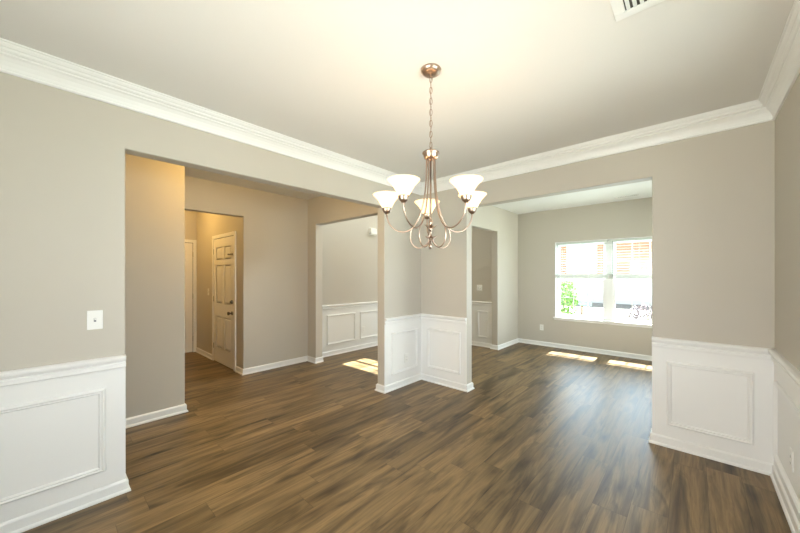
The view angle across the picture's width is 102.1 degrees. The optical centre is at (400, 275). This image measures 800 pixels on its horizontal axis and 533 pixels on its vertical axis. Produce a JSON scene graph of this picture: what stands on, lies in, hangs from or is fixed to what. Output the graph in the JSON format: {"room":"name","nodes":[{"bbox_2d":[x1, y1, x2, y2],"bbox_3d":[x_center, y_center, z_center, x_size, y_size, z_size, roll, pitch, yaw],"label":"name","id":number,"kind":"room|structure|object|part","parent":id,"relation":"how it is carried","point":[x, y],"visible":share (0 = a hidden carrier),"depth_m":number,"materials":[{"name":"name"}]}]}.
{"room":"dining room","nodes":[
{"label":"dining room","id":0,"kind":"room"},
{"bbox_2d":[125,154,184,417],"bbox_3d":[-3.029,-0.034,2.696,0.124,2.950,2.070,0,0,42],"label":"wall","id":1,"kind":"structure","parent":0,"point":[154,189],"depth_m":3.22,"materials":[{"name":"beige paint"}]},
{"bbox_2d":[126,404,187,427],"bbox_3d":[-2.960,1.399,2.753,0.150,0.085,1.946,0,0,42],"label":"baseboard","id":2,"kind":"structure","parent":1,"relation":"attached to","point":[164,413],"depth_m":3.22,"materials":[{"name":"white wood"}]},
{"bbox_2d":[185,210,195,352],"bbox_3d":[-4.907,-0.034,5.100,0.124,2.950,3.115,0,0,42],"label":"wall","id":3,"kind":"structure","parent":0,"point":[190,216],"depth_m":6.07,"materials":[{"name":"beige paint"}]},
{"bbox_2d":[185,239,196,352],"bbox_3d":[-4.164,0.386,5.765,0.086,2.112,0.924,0,0,42],"label":"door","id":4,"kind":"structure","parent":3,"relation":"in","point":[190,245],"depth_m":6.05,"materials":[{"name":"white paint"}]},
{"bbox_2d":[196,212,242,368],"bbox_3d":[-3.069,-0.034,5.485,2.206,2.950,0.126,0,0,42],"label":"wall","id":5,"kind":"structure","parent":0,"point":[208,225],"depth_m":5.65,"materials":[{"name":"beige paint"}]},
{"bbox_2d":[195,347,211,359],"bbox_3d":[-3.547,1.399,5.817,0.884,0.085,0.026,0,0,42],"label":"baseboard","id":6,"kind":"structure","parent":5,"relation":"attached to","point":[198,350],"depth_m":5.80,"materials":[{"name":"white wood"}]},
{"bbox_2d":[212,231,235,370],"bbox_3d":[-2.873,0.386,5.167,0.986,2.112,0.086,0,0,42],"label":"door","id":7,"kind":"structure","parent":5,"relation":"in","point":[223,276],"depth_m":5.15,"materials":[{"name":"white paint"}]},
{"bbox_2d":[0,72,517,384],"bbox_3d":[-0.129,-0.034,4.151,0.124,2.950,7.920,0,0,42],"label":"wall","id":8,"kind":"structure","parent":0,"point":[62,153],"depth_m":2.04,"materials":[{"name":"beige paint"}]},
{"bbox_2d":[0,354,125,522],"bbox_3d":[-2.245,0.970,1.693,0.037,0.884,1.235,0,0,42],"label":"wainscoting","id":9,"kind":"structure","parent":8,"relation":"attached to","point":[63,425],"depth_m":1.93,"materials":[{"name":"white wood"}]},
{"bbox_3d":[-2.245,0.992,1.703,0.018,0.534,1.020,0,0,42],"label":"panel moulding","id":10,"kind":"part","parent":9,"relation":"part of","materials":[{"name":"white wood"}]},
{"bbox_3d":[-2.245,0.568,1.693,0.037,0.080,1.235,0,0,42],"label":"chair rail","id":11,"kind":"part","parent":9,"relation":"part of","materials":[{"name":"white wood"}]},
{"bbox_2d":[0,475,130,532],"bbox_3d":[-2.286,1.399,1.748,0.150,0.085,1.261,0,0,42],"label":"baseboard","id":12,"kind":"structure","parent":8,"relation":"attached to","point":[42,516],"depth_m":1.94,"materials":[{"name":"white wood"}]},
{"bbox_2d":[87,310,102,329],"bbox_3d":[-1.938,0.281,2.047,0.018,0.120,0.074,0,0,42],"label":"light switch","id":13,"kind":"object","parent":8,"relation":"attached to","point":[94,318],"visible":1,"depth_m":2.05,"materials":[{"name":"white plastic"}]},
{"bbox_2d":[0,0,799,194],"bbox_3d":[0.009,-1.190,1.788,3.253,0.146,4.400,0,0,42],"label":"crown molding","id":14,"kind":"structure","parent":8,"relation":"attached to","point":[18,60],"depth_m":2.44,"materials":[{"name":"white wood"}]},
{"bbox_2d":[384,313,420,385],"bbox_3d":[0.051,0.970,4.231,0.037,0.884,0.721,0,0,42],"label":"wainscot","id":15,"kind":"structure","parent":8,"relation":"attached to","point":[402,334],"depth_m":4.20,"materials":[{"name":"white wood"}]},
{"bbox_3d":[0.051,0.568,4.231,0.037,0.080,0.721,0,0,42],"label":"chair rail","id":16,"kind":"part","parent":15,"relation":"part of","materials":[{"name":"white wood"}]},
{"bbox_3d":[0.057,0.991,4.246,0.018,0.531,0.520,0,0,42],"label":"panel moulding","id":17,"kind":"part","parent":15,"relation":"part of","materials":[{"name":"white wood"}]},
{"bbox_2d":[375,373,474,393],"bbox_3d":[0.302,1.399,4.087,0.902,0.085,0.897,0,0,42],"label":"baseboard","id":18,"kind":"structure","parent":8,"relation":"attached to","point":[455,385],"depth_m":4.16,"materials":[{"name":"white wood"}]},
{"bbox_2d":[185,176,377,368],"bbox_3d":[-1.963,-1.333,5.150,0.124,5.550,7.140,0,0,42],"label":"wall","id":19,"kind":"structure","parent":0,"point":[275,226],"depth_m":5.14,"materials":[{"name":"beige paint"}]},
{"bbox_2d":[235,356,322,374],"bbox_3d":[-1.887,1.399,5.111,1.296,0.085,0.278,0,0,-35],"label":"baseboard","id":20,"kind":"structure","parent":19,"relation":"attached to","point":[255,369],"depth_m":5.06,"materials":[{"name":"white wood"}]},
{"bbox_2d":[322,301,377,352],"bbox_3d":[-0.528,0.970,6.616,0.037,0.884,2.840,0,0,42],"label":"wainscot","id":21,"kind":"structure","parent":19,"relation":"attached to","point":[342,324],"depth_m":6.12,"materials":[{"name":"white wood"}]},
{"bbox_3d":[-1.098,0.977,5.996,0.018,0.536,0.655,0,0,42],"label":"panel moulding","id":22,"kind":"part","parent":21,"relation":"part of","materials":[{"name":"white wood"}]},
{"bbox_3d":[-0.528,0.568,6.616,0.037,0.080,2.840,0,0,42],"label":"chair rail","id":23,"kind":"part","parent":21,"relation":"part of","materials":[{"name":"white wood"}]},
{"bbox_3d":[-0.563,0.977,6.587,0.018,0.536,0.710,0,0,42],"label":"panel moulding","id":24,"kind":"part","parent":21,"relation":"part of","materials":[{"name":"white wood"}]},
{"bbox_2d":[322,341,377,357],"bbox_3d":[-0.532,1.399,6.620,0.026,0.085,2.840,0,0,42],"label":"baseboard","id":25,"kind":"structure","parent":19,"relation":"attached to","point":[367,345],"depth_m":6.12,"materials":[{"name":"white wood"}]},
{"bbox_2d":[369,228,376,234],"bbox_3d":[-0.565,-0.893,6.562,0.055,0.134,0.174,0,0,42],"label":"door chime","id":26,"kind":"object","parent":19,"relation":"attached to","point":[372,231],"visible":1,"depth_m":6.53,"materials":[{"name":"white plastic"}]},
{"bbox_2d":[308,196,377,357],"bbox_3d":[-0.830,-1.333,4.887,2.030,5.550,0.130,0,0,42],"label":"wall","id":27,"kind":"structure","parent":0,"point":[322,210],"depth_m":5.34,"materials":[{"name":"beige paint"}]},
{"bbox_2d":[0,0,793,199],"bbox_3d":[-1.565,-1.333,3.178,7.653,0.140,4.650,0,0,42],"label":"ceiling","id":28,"kind":"structure","parent":0,"point":[517,79],"depth_m":1.92,"materials":[{"name":"paint"}]},
{"bbox_2d":[373,63,486,248],"bbox_3d":[0.178,-0.713,1.962,0.725,1.101,0.716,0,0,42],"label":"chandelier","id":29,"kind":"object","parent":28,"relation":"hanging from","point":[403,185],"visible":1,"depth_m":1.96,"materials":[{"name":"white glass"}]},
{"bbox_3d":[-0.091,-0.471,2.071,0.180,0.096,0.180,0,0,42],"label":"lamp shade","id":30,"kind":"part","parent":29,"relation":"part of","materials":[{"name":"white glass"}]},
{"bbox_3d":[0.014,-0.471,1.749,0.180,0.096,0.180,0,0,42],"label":"lamp shade","id":31,"kind":"part","parent":29,"relation":"part of","materials":[{"name":"white glass"}]},
{"bbox_3d":[0.034,-0.491,2.030,0.271,0.445,0.009,0,0,18],"label":"arm","id":32,"kind":"part","parent":29,"relation":"part of","materials":[{"name":"silver metal"}]},
{"bbox_3d":[0.091,-0.491,1.855,0.010,0.445,0.272,0,0,36],"label":"arm","id":33,"kind":"part","parent":29,"relation":"part of","materials":[{"name":"silver metal"}]},
{"bbox_3d":[0.183,-0.471,2.270,0.180,0.096,0.180,0,0,42],"label":"lamp shade","id":34,"kind":"part","parent":29,"relation":"part of","materials":[{"name":"white glass"}]},
{"bbox_3d":[0.183,-0.491,2.139,0.010,0.445,0.272,0,0,0],"label":"arm","id":35,"kind":"part","parent":29,"relation":"part of","materials":[{"name":"silver metal"}]},
{"bbox_3d":[0.183,-1.000,1.982,0.016,0.451,0.016,0,0,-32],"label":"chain","id":36,"kind":"part","parent":29,"relation":"part of","materials":[{"name":"silver metal"}]},
{"bbox_3d":[0.275,-0.491,1.855,0.009,0.445,0.271,0,0,-36],"label":"arm","id":37,"kind":"part","parent":29,"relation":"part of","materials":[{"name":"silver metal"}]},
{"bbox_3d":[0.332,-0.491,2.030,0.271,0.445,0.009,0,0,-18],"label":"arm","id":38,"kind":"part","parent":29,"relation":"part of","materials":[{"name":"silver metal"}]},
{"bbox_3d":[0.352,-0.471,1.749,0.180,0.096,0.180,0,0,42],"label":"lamp shade","id":39,"kind":"part","parent":29,"relation":"part of","materials":[{"name":"white glass"}]},
{"bbox_3d":[0.457,-0.471,2.071,0.180,0.096,0.180,0,0,42],"label":"lamp shade","id":40,"kind":"part","parent":29,"relation":"part of","materials":[{"name":"white glass"}]},
{"bbox_2d":[609,0,664,21],"bbox_3d":[1.131,-1.258,1.376,0.400,0.010,0.250,0,0,42],"label":"ceiling vent","id":41,"kind":"object","parent":28,"relation":"in","point":[620,12],"visible":1,"depth_m":1.51,"materials":[{"name":"white metal"}]},
{"bbox_2d":[22,342,791,532],"bbox_3d":[-0.403,1.502,4.427,7.900,0.120,8.160,0,0,42],"label":"floor","id":42,"kind":"structure","parent":0,"point":[546,439],"depth_m":2.49,"materials":[{"name":"brown wood"}]},
{"bbox_2d":[472,228,491,301],"bbox_3d":[1.183,-1.333,7.078,2.075,5.550,0.140,0,0,42],"label":"wall","id":43,"kind":"structure","parent":0,"point":[481,239],"depth_m":6.56,"materials":[{"name":"beige paint"}]},
{"bbox_2d":[477,285,481,290],"bbox_3d":[1.598,0.249,6.596,0.118,0.118,0.018,0,0,42],"label":"light switch","id":44,"kind":"object","parent":43,"relation":"attached to","point":[479,287],"visible":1,"depth_m":6.60,"materials":[{"name":"white plastic"}]},
{"bbox_2d":[472,301,491,343],"bbox_3d":[1.104,0.970,7.030,1.901,0.884,0.037,0,0,42],"label":"trim","id":45,"kind":"structure","parent":43,"relation":"attached to","point":[481,311],"depth_m":6.55,"materials":[{"name":"white wood"}]},
{"bbox_3d":[1.104,0.568,7.030,1.901,0.080,0.037,0,0,42],"label":"chair rail","id":46,"kind":"part","parent":45,"relation":"part of","materials":[{"name":"white wood"}]},
{"bbox_3d":[1.652,0.986,6.542,0.233,0.542,0.018,0,0,42],"label":"panel moulding","id":47,"kind":"part","parent":45,"relation":"part of","materials":[{"name":"white wood"}]},
{"bbox_2d":[492,180,651,213],"bbox_3d":[2.683,-1.383,4.742,3.453,0.120,3.350,0,0,42],"label":"ceiling","id":48,"kind":"structure","parent":0,"point":[644,189],"depth_m":5.63,"materials":[{"name":"white paint"}]},
{"bbox_2d":[615,194,639,198],"bbox_3d":[3.775,-1.319,5.393,0.330,0.010,0.130,0,0,42],"label":"ceiling vent","id":49,"kind":"object","parent":48,"relation":"in","point":[634,194],"visible":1,"depth_m":5.38,"materials":[{"name":"white metal"}]},
{"bbox_2d":[518,197,651,355],"bbox_3d":[3.779,-0.034,5.983,3.413,2.950,0.160,0,0,42],"label":"wall","id":50,"kind":"structure","parent":0,"point":[538,232],"depth_m":6.38,"materials":[{"name":"beige paint"}]},
{"bbox_2d":[472,338,651,360],"bbox_3d":[2.650,1.399,6.218,5.283,0.085,1.006,0,0,42],"label":"baseboard","id":51,"kind":"structure","parent":50,"relation":"attached to","point":[549,344],"depth_m":6.29,"materials":[{"name":"white wood"}]},
{"bbox_2d":[553,240,651,327],"bbox_3d":[3.805,0.107,5.919,1.883,1.565,0.170,0,0,42],"label":"window","id":52,"kind":"structure","parent":50,"relation":"in","point":[608,299],"depth_m":5.95,"materials":[{"name":"white plastic"}]},
{"bbox_3d":[3.486,0.440,6.269,0.812,0.736,0.022,0,0,42],"label":"sash","id":53,"kind":"part","parent":52,"relation":"part of","materials":[{"name":"clear glass"}]},
{"bbox_2d":[556,240,607,278],"bbox_3d":[3.453,-0.297,6.207,0.884,0.709,0.073,0,0,42],"label":"window blind","id":54,"kind":"object","parent":52,"relation":"attached to","point":[580,276],"visible":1,"depth_m":6.15,"materials":[{"name":"white plastic"}]},
{"bbox_3d":[3.502,-0.259,6.287,0.812,0.740,0.022,0,0,42],"label":"sash","id":55,"kind":"part","parent":52,"relation":"part of","materials":[{"name":"glass"}]},
{"bbox_2d":[609,237,651,278],"bbox_3d":[4.126,-0.297,5.598,0.884,0.709,0.073,0,0,42],"label":"window blind","id":56,"kind":"object","parent":52,"relation":"attached to","point":[611,276],"visible":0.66,"depth_m":5.67,"materials":[{"name":"white plastic"}]},
{"bbox_3d":[4.131,0.050,5.604,0.876,0.016,0.052,0,0,42],"label":"rail","id":57,"kind":"part","parent":56,"relation":"part of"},
{"bbox_3d":[4.184,0.440,5.638,0.812,0.736,0.022,0,0,42],"label":"sash","id":58,"kind":"part","parent":52,"relation":"part of","materials":[{"name":"glass"}]},
{"bbox_3d":[4.201,-0.259,5.655,0.812,0.740,0.022,0,0,42],"label":"sash","id":59,"kind":"part","parent":52,"relation":"part of","materials":[{"name":"clear glass"}]},
{"bbox_2d":[555,236,651,316],"bbox_3d":[3.796,0.083,5.910,1.825,1.494,0.084,0,0,42],"label":"window frame","id":60,"kind":"structure","parent":50,"relation":"in","point":[646,236],"depth_m":6.49,"materials":[{"name":"white wood"}]},
{"bbox_2d":[421,120,774,383],"bbox_3d":[1.527,-0.024,3.465,3.373,2.930,0.124,0,0,42],"label":"wall","id":61,"kind":"structure","parent":0,"point":[713,195],"depth_m":2.63,"materials":[{"name":"beige paint"}]},
{"bbox_2d":[421,313,466,384],"bbox_3d":[0.536,0.970,4.253,0.726,0.884,0.037,0,0,42],"label":"wainscot","id":62,"kind":"structure","parent":61,"relation":"attached to","point":[443,338],"depth_m":4.24,"materials":[{"name":"white wood"}]},
{"bbox_3d":[0.551,0.985,4.248,0.525,0.534,0.018,0,0,42],"label":"panel moulding","id":63,"kind":"part","parent":62,"relation":"part of","materials":[{"name":"white wood"}]},
{"bbox_3d":[0.536,0.568,4.253,0.726,0.080,0.037,0,0,42],"label":"chair rail","id":64,"kind":"part","parent":62,"relation":"part of","materials":[{"name":"white wood"}]},
{"bbox_2d":[648,428,772,475],"bbox_3d":[2.464,1.399,2.617,0.726,0.085,0.176,0,0,42],"label":"baseboard","id":65,"kind":"structure","parent":61,"relation":"attached to","point":[762,467],"depth_m":2.53,"materials":[{"name":"white wood"}]},
{"bbox_2d":[652,337,773,463],"bbox_3d":[2.419,0.970,2.549,0.700,0.884,0.037,0,0,42],"label":"wainscoting","id":66,"kind":"structure","parent":61,"relation":"attached to","point":[719,396],"depth_m":2.53,"materials":[{"name":"white wood"}]},
{"bbox_3d":[2.422,0.989,2.555,0.502,0.539,0.018,0,0,42],"label":"panel moulding","id":67,"kind":"part","parent":66,"relation":"part of","materials":[{"name":"white wood"}]},
{"bbox_3d":[2.419,0.568,2.549,0.700,0.080,0.037,0,0,42],"label":"chair rail","id":68,"kind":"part","parent":66,"relation":"part of","materials":[{"name":"white wood"}]},
{"bbox_2d":[775,73,799,370],"bbox_3d":[2.389,-0.034,1.901,0.124,2.950,8.000,0,0,42],"label":"wall","id":69,"kind":"structure","parent":0,"point":[787,121],"depth_m":2.01,"materials":[{"name":"beige paint"}]},
{"bbox_2d":[768,348,799,523],"bbox_3d":[1.202,0.970,0.709,0.037,0.884,4.400,0,0,42],"label":"trim","id":70,"kind":"structure","parent":69,"relation":"attached to","point":[786,384],"depth_m":1.99,"materials":[{"name":"white wood"}]},
{"bbox_3d":[1.202,0.568,0.709,0.037,0.080,4.400,0,0,42],"label":"chair rail","id":71,"kind":"part","parent":70,"relation":"part of","materials":[{"name":"white wood"}]},
{"bbox_3d":[2.297,1.004,1.909,0.018,0.535,0.950,0,0,42],"label":"panel moulding","id":72,"kind":"part","parent":70,"relation":"part of","materials":[{"name":"white wood"}]},
{"bbox_2d":[770,464,799,532],"bbox_3d":[1.206,1.399,0.705,0.026,0.085,4.400,0,0,42],"label":"baseboard","id":73,"kind":"structure","parent":69,"relation":"attached to","point":[790,515],"depth_m":1.99,"materials":[{"name":"white wood"}]},
{"bbox_2d":[789,447,793,471],"bbox_3d":[2.293,1.081,1.899,0.008,0.120,0.074,0,0,42],"label":"outlet","id":74,"kind":"object","parent":69,"relation":"attached to","point":[791,453],"visible":1,"depth_m":1.89,"materials":[{"name":"white plastic"}]},
{"label":"outside","id":75,"kind":"structure","parent":0,"visible":0},
{"bbox_3d":[15.182,1.942,17.998,64.000,0.100,80.000,0,0,42],"label":"ground","id":76,"kind":"structure","parent":75,"visible":0},
{"bbox_2d":[560,278,578,314],"bbox_3d":[4.660,0.984,9.047,0.593,1.821,0.594,0,0,42],"label":"leafy shrub","id":77,"kind":"object","parent":76,"relation":"on","point":[570,300],"visible":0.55,"depth_m":8.96,"materials":[{"name":"green plant"}]},
{"bbox_2d":[560,301,651,319],"bbox_3d":[9.163,1.884,17.308,6.400,0.015,12.900,0,0,42],"label":"driveway","id":78,"kind":"structure","parent":76,"relation":"on","point":[621,310],"depth_m":17.59,"materials":[{"name":"concrete"}]},
{"bbox_2d":[578,299,591,314],"bbox_3d":[7.875,1.456,13.821,0.470,0.870,0.220,0,0,42],"label":"mailbox","id":79,"kind":"object","parent":78,"relation":"on","point":[583,302],"visible":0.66,"depth_m":13.79,"materials":[{"name":"white metal"}]},
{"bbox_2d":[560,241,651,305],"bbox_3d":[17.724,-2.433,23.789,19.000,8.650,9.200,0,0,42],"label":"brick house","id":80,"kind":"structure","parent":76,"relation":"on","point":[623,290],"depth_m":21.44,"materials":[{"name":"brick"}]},
{"bbox_2d":[626,304,651,319],"bbox_3d":[6.333,1.310,8.458,0.840,1.170,0.858,0,0,42],"label":"shrub","id":81,"kind":"object","parent":76,"relation":"on","point":[646,315],"visible":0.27,"depth_m":8.45,"materials":[{"name":"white plant"}]}
]}

